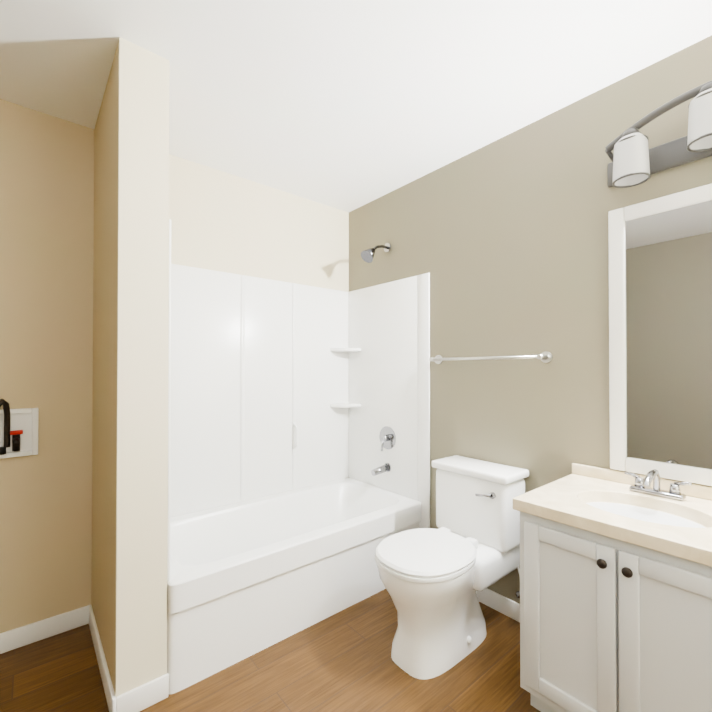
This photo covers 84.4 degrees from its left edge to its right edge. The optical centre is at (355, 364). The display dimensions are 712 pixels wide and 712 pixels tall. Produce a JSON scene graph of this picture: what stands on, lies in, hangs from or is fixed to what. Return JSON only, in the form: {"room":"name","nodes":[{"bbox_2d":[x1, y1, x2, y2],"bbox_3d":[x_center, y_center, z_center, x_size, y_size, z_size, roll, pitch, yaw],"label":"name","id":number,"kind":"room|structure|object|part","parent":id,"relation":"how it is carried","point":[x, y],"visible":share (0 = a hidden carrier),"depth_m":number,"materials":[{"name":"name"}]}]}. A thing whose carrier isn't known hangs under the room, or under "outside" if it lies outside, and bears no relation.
{"room":"bathroom","nodes":[
{"label":"bathroom","id":0,"kind":"room"},
{"bbox_2d":[91,41,118,691],"bbox_3d":[-1.003,0.043,1.707,0.165,2.400,0.680,0,-1,-40],"label":"wall","id":1,"kind":"structure","parent":0,"point":[103,579],"depth_m":1.59,"materials":[{"name":"beige paint"}]},
{"bbox_2d":[89,606,115,711],"bbox_3d":[-1.057,1.199,1.623,0.012,0.085,0.700,0,-1,-40],"label":"baseboard","id":2,"kind":"structure","parent":1,"relation":"attached to","point":[106,679],"depth_m":1.55,"materials":[{"name":"white wood"}]},
{"bbox_2d":[115,37,169,696],"bbox_3d":[-0.779,0.040,1.438,0.165,2.400,0.020,0,-1,-40],"label":"wall cap","id":3,"kind":"object","parent":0,"point":[142,393],"visible":0.83,"depth_m":1.43,"materials":[{"name":"beige paint"}]},
{"bbox_2d":[116,673,168,711],"bbox_3d":[-0.768,1.197,1.416,0.169,0.085,0.012,0,-1,-40],"label":"baseboard","id":4,"kind":"structure","parent":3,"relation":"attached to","point":[146,695],"depth_m":1.41,"materials":[{"name":"white wood"}]},
{"bbox_2d":[0,99,348,632],"bbox_3d":[-1.117,0.046,2.120,2.880,2.400,0.100,0,-1,-40],"label":"wall","id":5,"kind":"structure","parent":0,"point":[46,247],"depth_m":1.84,"materials":[{"name":"beige paint"}]},
{"bbox_2d":[0,399,38,458],"bbox_3d":[-1.513,0.272,1.653,0.275,0.260,0.101,0,-1,-40],"label":"washer box","id":6,"kind":"object","parent":5,"relation":"attached to","point":[18,432],"visible":1,"depth_m":1.73,"materials":[{"name":"white plastic"}]},
{"bbox_2d":[0,605,91,653],"bbox_3d":[-1.695,1.199,1.554,1.080,0.085,0.012,0,-1,-40],"label":"baseboard","id":7,"kind":"structure","parent":5,"relation":"attached to","point":[12,639],"depth_m":1.78,"materials":[{"name":"white wood"}]},
{"bbox_2d":[0,589,540,711],"bbox_3d":[-0.109,1.265,0.899,2.880,0.060,3.250,0,-1,-40],"label":"floor","id":8,"kind":"structure","parent":0,"point":[342,661],"depth_m":1.56,"materials":[{"name":"wood"}]},
{"bbox_2d":[167,219,429,693],"bbox_3d":[-0.356,0.217,2.178,1.429,2.060,0.777,0,-1,-40],"label":"bathtub","id":9,"kind":"object","parent":8,"relation":"on","point":[292,407],"visible":0.83,"depth_m":2.36,"materials":[{"name":"white plastic"}]},
{"bbox_2d":[330,348,360,351],"bbox_3d":[-0.074,-0.110,2.812,0.168,0.025,0.148,0,-1,-40],"label":"shelf","id":10,"kind":"object","parent":9,"relation":"attached to","point":[331,349],"depth_m":2.80,"materials":[{"name":"white plastic"}]},
{"bbox_2d":[330,403,360,407],"bbox_3d":[-0.074,0.290,2.808,0.168,0.025,0.148,0,-1,-40],"label":"shelf","id":11,"kind":"object","parent":9,"relation":"attached to","point":[332,405],"depth_m":2.79,"materials":[{"name":"white plastic"}]},
{"bbox_3d":[0.159,0.681,2.552,0.131,0.059,0.048,0,-1,-40],"label":"spout","id":12,"kind":"part","parent":9,"relation":"part of","materials":[{"name":"silver metal"}]},
{"bbox_3d":[0.156,-0.758,2.563,0.141,0.060,0.018,0,-1,-40],"label":"shower arm","id":13,"kind":"part","parent":9,"relation":"part of"},
{"bbox_3d":[0.189,0.481,2.579,0.044,0.044,0.044,0,-1,-40],"label":"valve stem","id":14,"kind":"part","parent":9,"relation":"part of","materials":[{"name":"silver metal"}]},
{"bbox_3d":[0.208,0.481,2.595,0.006,0.150,0.150,0,-1,-40],"label":"valve plate","id":15,"kind":"part","parent":9,"relation":"part of","materials":[{"name":"silver metal"}]},
{"bbox_2d":[374,455,528,679],"bbox_3d":[0.412,0.869,1.788,0.738,0.748,0.430,0,-1,-40],"label":"toilet","id":16,"kind":"object","parent":8,"relation":"on","point":[433,580],"visible":0.94,"depth_m":1.69,"materials":[{"name":"white ceramic"}]},
{"bbox_3d":[0.300,0.822,1.698,0.450,0.018,0.386,0,-1,-40],"label":"seat","id":17,"kind":"part","parent":16,"relation":"part of","materials":[{"name":"white plastic"}]},
{"bbox_3d":[0.304,0.798,1.702,0.448,0.026,0.384,0,-1,-40],"label":"lid","id":18,"kind":"part","parent":16,"relation":"part of","materials":[{"name":"white plastic"}]},
{"bbox_3d":[0.611,0.692,1.959,0.200,0.315,0.400,0,-1,-40],"label":"tank","id":19,"kind":"part","parent":16,"relation":"part of","materials":[{"name":"white ceramic"}]},
{"bbox_3d":[0.586,0.600,1.805,0.016,0.024,0.077,0,-1,-40],"label":"lever","id":20,"kind":"part","parent":16,"relation":"part of","materials":[{"name":"silver metal"}]},
{"bbox_2d":[513,463,711,711],"bbox_3d":[0.947,0.806,1.301,0.542,0.866,0.634,0,-1,-40],"label":"bathroom vanity","id":21,"kind":"object","parent":8,"relation":"on","point":[615,590],"visible":1,"depth_m":1.20,"materials":[{"name":"grey wood"}]},
{"bbox_3d":[0.679,1.079,1.260,0.020,0.050,0.176,0,-1,-40],"label":"door rail","id":22,"kind":"part","parent":21,"relation":"part of","materials":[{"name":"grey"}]},
{"bbox_3d":[0.682,0.824,1.265,0.011,0.464,0.180,0,-1,-40],"label":"door pane","id":23,"kind":"part","parent":21,"relation":"part of","materials":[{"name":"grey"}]},
{"bbox_3d":[0.679,0.569,1.264,0.020,0.050,0.176,0,-1,-40],"label":"door rail","id":24,"kind":"part","parent":21,"relation":"part of","materials":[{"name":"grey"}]},
{"bbox_3d":[0.726,0.588,1.160,0.020,0.028,0.027,0,-1,-40],"label":"knob","id":25,"kind":"part","parent":21,"relation":"part of","materials":[{"name":"brown metal"}]},
{"bbox_2d":[513,474,711,566],"bbox_3d":[0.955,0.489,1.310,0.522,0.040,0.634,0,-1,-40],"label":"countertop","id":26,"kind":"structure","parent":21,"relation":"on","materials":[{"name":"stone"}]},
{"bbox_3d":[0.767,0.587,1.111,0.020,0.028,0.027,0,-1,-40],"label":"knob","id":27,"kind":"part","parent":21,"relation":"part of","materials":[{"name":"brown metal"}]},
{"bbox_3d":[1.041,0.413,1.479,0.017,0.022,0.048,0,-1,-40],"label":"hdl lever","id":28,"kind":"part","parent":21,"relation":"part of","materials":[{"name":"silver metal"}]},
{"bbox_3d":[1.043,0.414,1.384,0.145,0.081,0.022,0,-1,-40],"label":"spout","id":29,"kind":"part","parent":21,"relation":"part of","materials":[{"name":"silver metal"}]},
{"bbox_3d":[0.861,0.566,1.046,0.020,0.050,0.176,0,-1,-40],"label":"door rail","id":30,"kind":"part","parent":21,"relation":"part of","materials":[{"name":"grey wood"}]},
{"bbox_3d":[0.864,0.822,1.047,0.011,0.464,0.180,0,-1,-40],"label":"door pane","id":31,"kind":"part","parent":21,"relation":"part of","materials":[{"name":"grey wood"}]},
{"bbox_3d":[1.136,0.412,1.365,0.017,0.022,0.048,0,-1,-40],"label":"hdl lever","id":32,"kind":"part","parent":21,"relation":"part of","materials":[{"name":"silver metal"}]},
{"bbox_2d":[0,0,711,212],"bbox_3d":[-0.109,-1.195,0.921,2.880,0.060,3.250,0,-1,-40],"label":"ceiling","id":33,"kind":"structure","parent":0,"point":[348,106],"depth_m":1.53,"materials":[{"name":"paint"}]},
{"bbox_2d":[349,35,711,603],"bbox_3d":[0.992,0.043,1.761,0.100,2.400,3.150,0,-1,-40],"label":"wall","id":34,"kind":"structure","parent":0,"point":[503,241],"depth_m":1.88,"materials":[{"name":"beige paint"}]},
{"bbox_2d":[429,352,551,363],"bbox_3d":[0.653,-0.035,2.027,0.075,0.052,0.672,0,-1,-40],"label":"towel rail","id":35,"kind":"object","parent":34,"relation":"attached to","point":[545,357],"visible":1,"depth_m":1.93,"materials":[{"name":"silver metal"}]},
{"bbox_3d":[0.848,-0.037,1.786,0.066,0.022,0.022,0,-1,-40],"label":"post","id":36,"kind":"part","parent":35,"relation":"part of","materials":[{"name":"silver metal"}]},
{"bbox_2d":[476,588,519,621],"bbox_3d":[0.699,1.203,2.015,0.012,0.085,0.803,0,-1,-40],"label":"baseboard","id":37,"kind":"structure","parent":34,"relation":"attached to","point":[499,603],"depth_m":1.97,"materials":[{"name":"white wood"}]},
{"bbox_2d":[605,80,711,187],"bbox_3d":[1.191,-0.815,1.317,0.166,0.249,0.660,0,-1,-40],"label":"wall sconce","id":38,"kind":"object","parent":34,"relation":"attached to","point":[635,160],"visible":1,"depth_m":1.42,"materials":[{"name":"white glass"}]},
{"bbox_3d":[1.015,-0.831,1.561,0.092,0.030,0.016,0,-1,-40],"label":"arm","id":39,"kind":"part","parent":38,"relation":"part of"},
{"bbox_3d":[1.030,-0.772,1.472,0.112,0.157,0.112,0,-1,-40],"label":"lamp shade","id":40,"kind":"part","parent":38,"relation":"part of","materials":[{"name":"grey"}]},
{"bbox_3d":[1.173,-0.820,1.302,0.112,0.157,0.112,0,-1,-40],"label":"lamp shade","id":41,"kind":"part","parent":38,"relation":"part of","materials":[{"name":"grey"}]},
{"bbox_2d":[608,183,711,485],"bbox_3d":[1.240,-0.106,1.361,0.025,1.050,0.635,0,-1,-40],"label":"mirror","id":42,"kind":"object","parent":34,"relation":"attached to","point":[660,330],"visible":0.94,"depth_m":1.47,"materials":[{"name":"clear glass"}]}
]}

